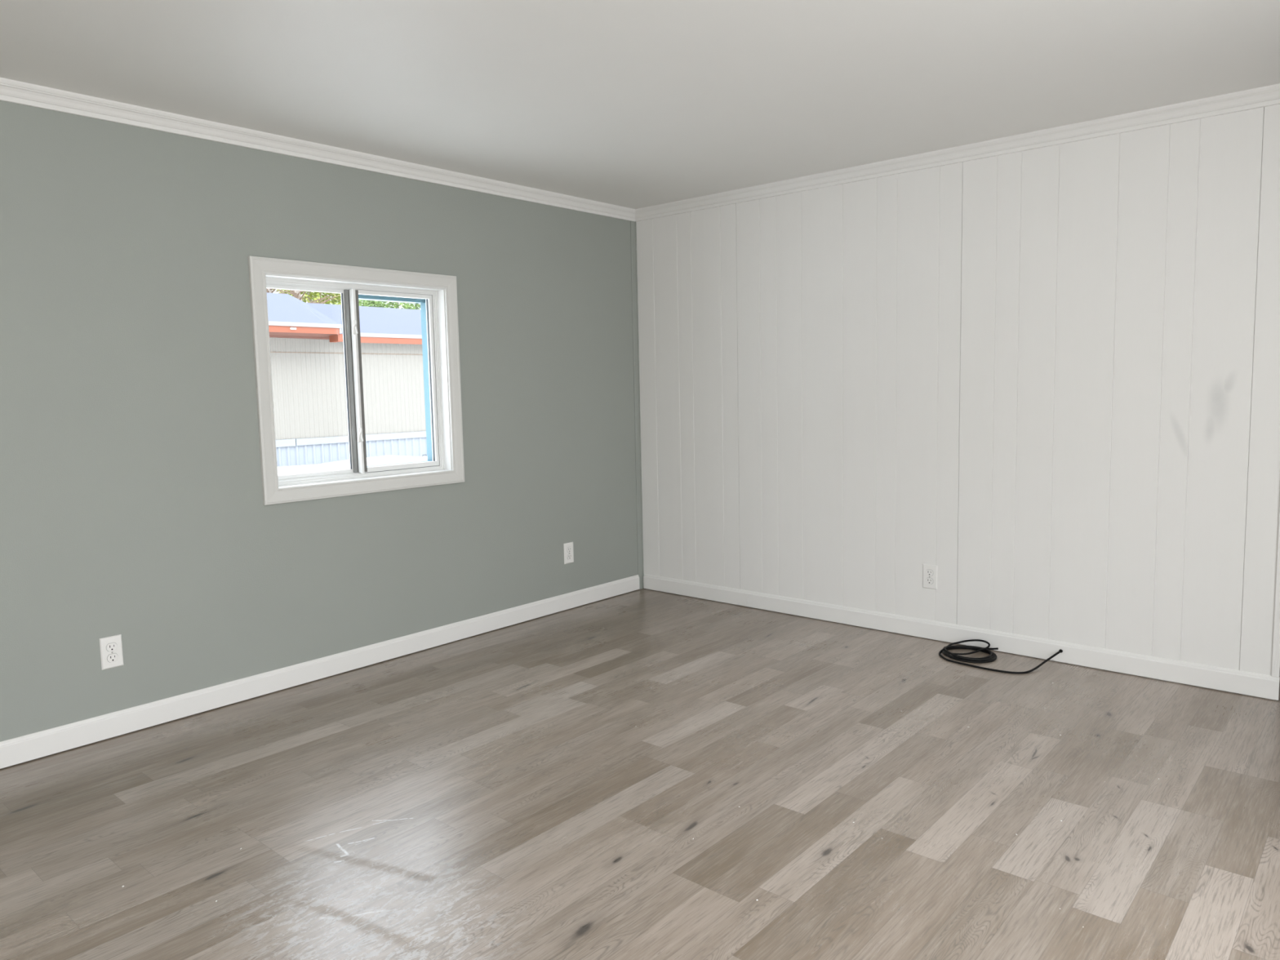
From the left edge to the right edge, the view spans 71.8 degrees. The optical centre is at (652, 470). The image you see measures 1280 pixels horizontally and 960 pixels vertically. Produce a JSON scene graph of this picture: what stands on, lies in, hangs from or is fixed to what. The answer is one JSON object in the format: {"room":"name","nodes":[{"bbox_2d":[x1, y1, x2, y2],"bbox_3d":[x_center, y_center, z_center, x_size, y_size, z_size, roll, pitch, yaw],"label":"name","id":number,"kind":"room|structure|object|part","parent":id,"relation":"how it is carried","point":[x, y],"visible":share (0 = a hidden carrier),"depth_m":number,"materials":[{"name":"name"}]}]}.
{"room":"empty living room","nodes":[
{"label":"empty living room","id":0,"kind":"room"},
{"bbox_2d":[0,100,638,768],"bbox_3d":[-1.986,-0.149,3.128,0.130,2.246,5.700,4,7,40],"label":"wall","id":1,"kind":"structure","parent":0,"point":[132,507],"depth_m":3.42,"materials":[{"name":"grey paint"}]},
{"bbox_2d":[99,634,124,670],"bbox_3d":[-1.927,0.646,3.148,0.009,0.114,0.070,4,7,40],"label":"wall outlet","id":2,"kind":"object","parent":1,"relation":"attached to","point":[111,647],"visible":1,"depth_m":3.15,"materials":[{"name":"white plastic"}]},
{"bbox_2d":[106,642,117,651],"bbox_3d":[-1.925,0.627,3.145,0.003,0.028,0.034,4,7,40],"label":"receptacle","id":3,"kind":"object","parent":2,"relation":"attached to","point":[110,646],"depth_m":3.14,"materials":[{"name":"white plastic"}]},
{"bbox_2d":[106,653,118,662],"bbox_3d":[-1.924,0.666,3.148,0.003,0.028,0.034,4,7,40],"label":"receptacle","id":4,"kind":"object","parent":2,"relation":"attached to","point":[111,657],"depth_m":3.15,"materials":[{"name":"white plastic"}]},
{"bbox_2d":[0,77,635,221],"bbox_3d":[-1.942,-1.233,2.968,0.044,0.060,5.700,4,7,40],"label":"trim","id":5,"kind":"structure","parent":1,"relation":"attached to","point":[15,91],"depth_m":3.48,"materials":[{"name":"white paint"}]},
{"bbox_2d":[0,574,639,768],"bbox_3d":[-1.925,0.907,3.166,0.012,0.086,5.656,4,7,40],"label":"baseboard","id":6,"kind":"structure","parent":1,"relation":"attached to","point":[23,748],"depth_m":3.60,"materials":[{"name":"white paint"}]},
{"bbox_2d":[248,255,464,505],"bbox_3d":[-1.321,-0.397,3.930,0.216,0.981,0.986,4,7,40],"label":"window","id":7,"kind":"structure","parent":1,"relation":"in","point":[436,294],"depth_m":3.92,"materials":[{"name":"white paint"}]},
{"bbox_3d":[-1.465,-0.379,3.789,0.018,0.812,0.415,4,7,40],"label":"fixed sash","id":8,"kind":"part","parent":7,"relation":"part of","materials":[{"name":"white plastic"}]},
{"bbox_3d":[-1.302,-0.629,3.865,0.015,0.062,0.031,0,6,15],"label":"lever","id":9,"kind":"part","parent":7,"relation":"part of","materials":[{"name":"white plastic"}]},
{"bbox_3d":[-1.325,-0.395,3.932,0.088,0.864,0.868,4,7,40],"label":"frame","id":10,"kind":"part","parent":7,"relation":"part of","materials":[{"name":"white plastic"}]},
{"bbox_3d":[-1.293,-0.158,3.910,0.015,0.062,0.031,0,6,15],"label":"lever","id":11,"kind":"part","parent":7,"relation":"part of","materials":[{"name":"white plastic"}]},
{"bbox_3d":[-1.181,-0.412,4.070,0.024,0.809,0.418,4,7,40],"label":"sliding sash","id":12,"kind":"part","parent":7,"relation":"part of","materials":[{"name":"clear glass"}]},
{"bbox_2d":[563,542,573,564],"bbox_3d":[-0.459,0.451,4.849,0.009,0.114,0.070,4,7,40],"label":"wall outlet","id":13,"kind":"object","parent":1,"relation":"attached to","point":[568,547],"visible":1,"depth_m":4.84,"materials":[{"name":"white plastic"}]},
{"bbox_2d":[567,546,571,552],"bbox_3d":[-0.458,0.432,4.846,0.003,0.028,0.034,4,7,40],"label":"receptacle","id":14,"kind":"object","parent":13,"relation":"attached to","point":[569,548],"depth_m":4.84,"materials":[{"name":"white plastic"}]},
{"bbox_2d":[567,553,572,559],"bbox_3d":[-0.457,0.470,4.849,0.003,0.030,0.036,4,7,40],"label":"receptacle","id":15,"kind":"object","parent":13,"relation":"attached to","point":[569,555],"depth_m":4.85,"materials":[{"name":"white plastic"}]},
{"bbox_2d":[630,221,644,589],"bbox_3d":[-0.086,-0.385,5.226,0.010,2.200,0.062,4,7,40],"label":"trim","id":16,"kind":"structure","parent":1,"relation":"attached to","point":[633,224],"depth_m":5.21,"materials":[{"name":"grey paint"}]},
{"bbox_2d":[0,588,1279,959],"bbox_3d":[0.520,0.951,2.682,4.358,0.001,8.100,4,7,40],"label":"floor","id":17,"kind":"structure","parent":0,"point":[525,790],"depth_m":2.55,"materials":[{"name":"beige laminate"}]},
{"bbox_2d":[938,639,1062,673],"bbox_3d":[1.484,0.792,3.828,0.477,0.060,0.300,4,7,40],"label":"cable coil","id":18,"kind":"object","parent":17,"relation":"on","point":[988,659],"visible":1,"depth_m":3.85,"materials":[{"name":"black rubber"}]},
{"bbox_2d":[0,0,1279,208],"bbox_3d":[0.452,-1.325,2.483,4.560,0.120,8.360,4,7,40],"label":"ceiling","id":19,"kind":"structure","parent":0,"point":[630,104],"depth_m":2.85,"materials":[{"name":"paint"}]},
{"bbox_2d":[635,104,1279,699],"bbox_3d":[1.153,-0.321,4.261,3.131,2.246,0.125,4,7,40],"label":"wall","id":20,"kind":"structure","parent":0,"point":[1046,380],"depth_m":3.87,"materials":[{"name":"white paint"}]},
{"bbox_2d":[922,564,937,589],"bbox_3d":[1.298,0.496,4.140,0.070,0.114,0.009,4,7,40],"label":"wall outlet","id":21,"kind":"object","parent":20,"relation":"attached to","point":[929,575],"visible":1,"depth_m":4.14,"materials":[{"name":"white plastic"}]},
{"bbox_2d":[925,577,933,584],"bbox_3d":[1.296,0.515,4.140,0.034,0.028,0.003,4,7,40],"label":"receptacle","id":22,"kind":"object","parent":21,"relation":"attached to","point":[928,580],"depth_m":4.14,"materials":[{"name":"white plastic"}]},
{"bbox_2d":[925,569,933,576],"bbox_3d":[1.295,0.477,4.136,0.034,0.028,0.003,4,7,40],"label":"receptacle","id":23,"kind":"object","parent":21,"relation":"attached to","point":[928,572],"depth_m":4.14,"materials":[{"name":"white plastic"}]},
{"bbox_2d":[635,83,1279,222],"bbox_3d":[1.073,-1.402,4.096,3.140,0.060,0.044,4,7,40],"label":"trim","id":24,"kind":"structure","parent":20,"relation":"attached to","point":[1268,95],"depth_m":3.76,"materials":[{"name":"white paint"}]},
{"bbox_2d":[643,573,1279,700],"bbox_3d":[1.138,0.736,4.303,3.136,0.086,0.012,4,7,40],"label":"baseboard","id":25,"kind":"structure","parent":20,"relation":"attached to","point":[1254,684],"depth_m":3.94,"materials":[{"name":"white paint"}]},
{"bbox_2d":[1271,503,1279,677],"bbox_3d":[2.336,-0.273,3.237,0.024,2.074,0.130,4,7,40],"label":"trim","id":26,"kind":"structure","parent":20,"relation":"attached to","point":[1276,642],"depth_m":3.27,"materials":[{"name":"white paint"}]},
{"label":"outside","id":27,"kind":"structure","parent":0,"visible":0},
{"bbox_2d":[277,455,426,475],"bbox_3d":[-22.872,-0.086,24.927,59.860,0.391,60.000,4,7,40],"label":"snow ground","id":28,"kind":"structure","parent":27,"point":[383,460],"depth_m":21.42,"materials":[{"name":"white snow"}]},
{"bbox_2d":[266,288,311,302],"bbox_3d":[-11.998,-4.346,27.889,2.838,7.478,2.848,-2,6,-11],"label":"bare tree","id":29,"kind":"object","parent":28,"relation":"on","point":[268,290],"visible":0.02,"depth_m":27.76,"materials":[{"name":"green plant"}]},
{"bbox_2d":[272,288,340,303],"bbox_3d":[-12.070,-4.878,30.264,2.810,8.116,3.173,4,7,40],"label":"bare tree","id":30,"kind":"object","parent":28,"relation":"on","point":[293,292],"visible":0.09,"depth_m":30.08,"materials":[{"name":"green plant"}]},
{"bbox_2d":[274,288,341,305],"bbox_3d":[-13.324,-5.853,34.450,3.950,9.257,3.993,4,7,40],"label":"evergreen tree","id":31,"kind":"object","parent":28,"relation":"on","point":[308,294],"visible":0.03,"depth_m":34.12,"materials":[{"name":"green plant"}]},
{"bbox_2d":[266,292,426,466],"bbox_3d":[-9.431,-2.476,23.372,5.860,4.405,14.554,4,7,40],"label":"home","id":32,"kind":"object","parent":28,"relation":"on","point":[306,342],"visible":0.2,"depth_m":22.21,"materials":[{"name":"beige"}]},
{"bbox_3d":[-7.746,-0.472,22.475,0.030,0.520,14.054,4,7,40],"label":"skirting","id":33,"kind":"part","parent":32,"relation":"part of","materials":[{"name":"white"}]},
{"bbox_2d":[312,291,391,306],"bbox_3d":[-13.771,-6.920,40.435,4.395,10.259,4.310,4,7,40],"label":"evergreen tree","id":34,"kind":"object","parent":28,"relation":"on","point":[314,291],"visible":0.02,"depth_m":40.41,"materials":[{"name":"green plant"}]},
{"bbox_2d":[358,299,420,309],"bbox_3d":[-10.791,-6.198,37.450,3.952,9.270,3.818,4,7,40],"label":"evergreen tree","id":35,"kind":"object","parent":28,"relation":"on","point":[396,304],"visible":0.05,"depth_m":36.68,"materials":[{"name":"green plant"}]}
]}

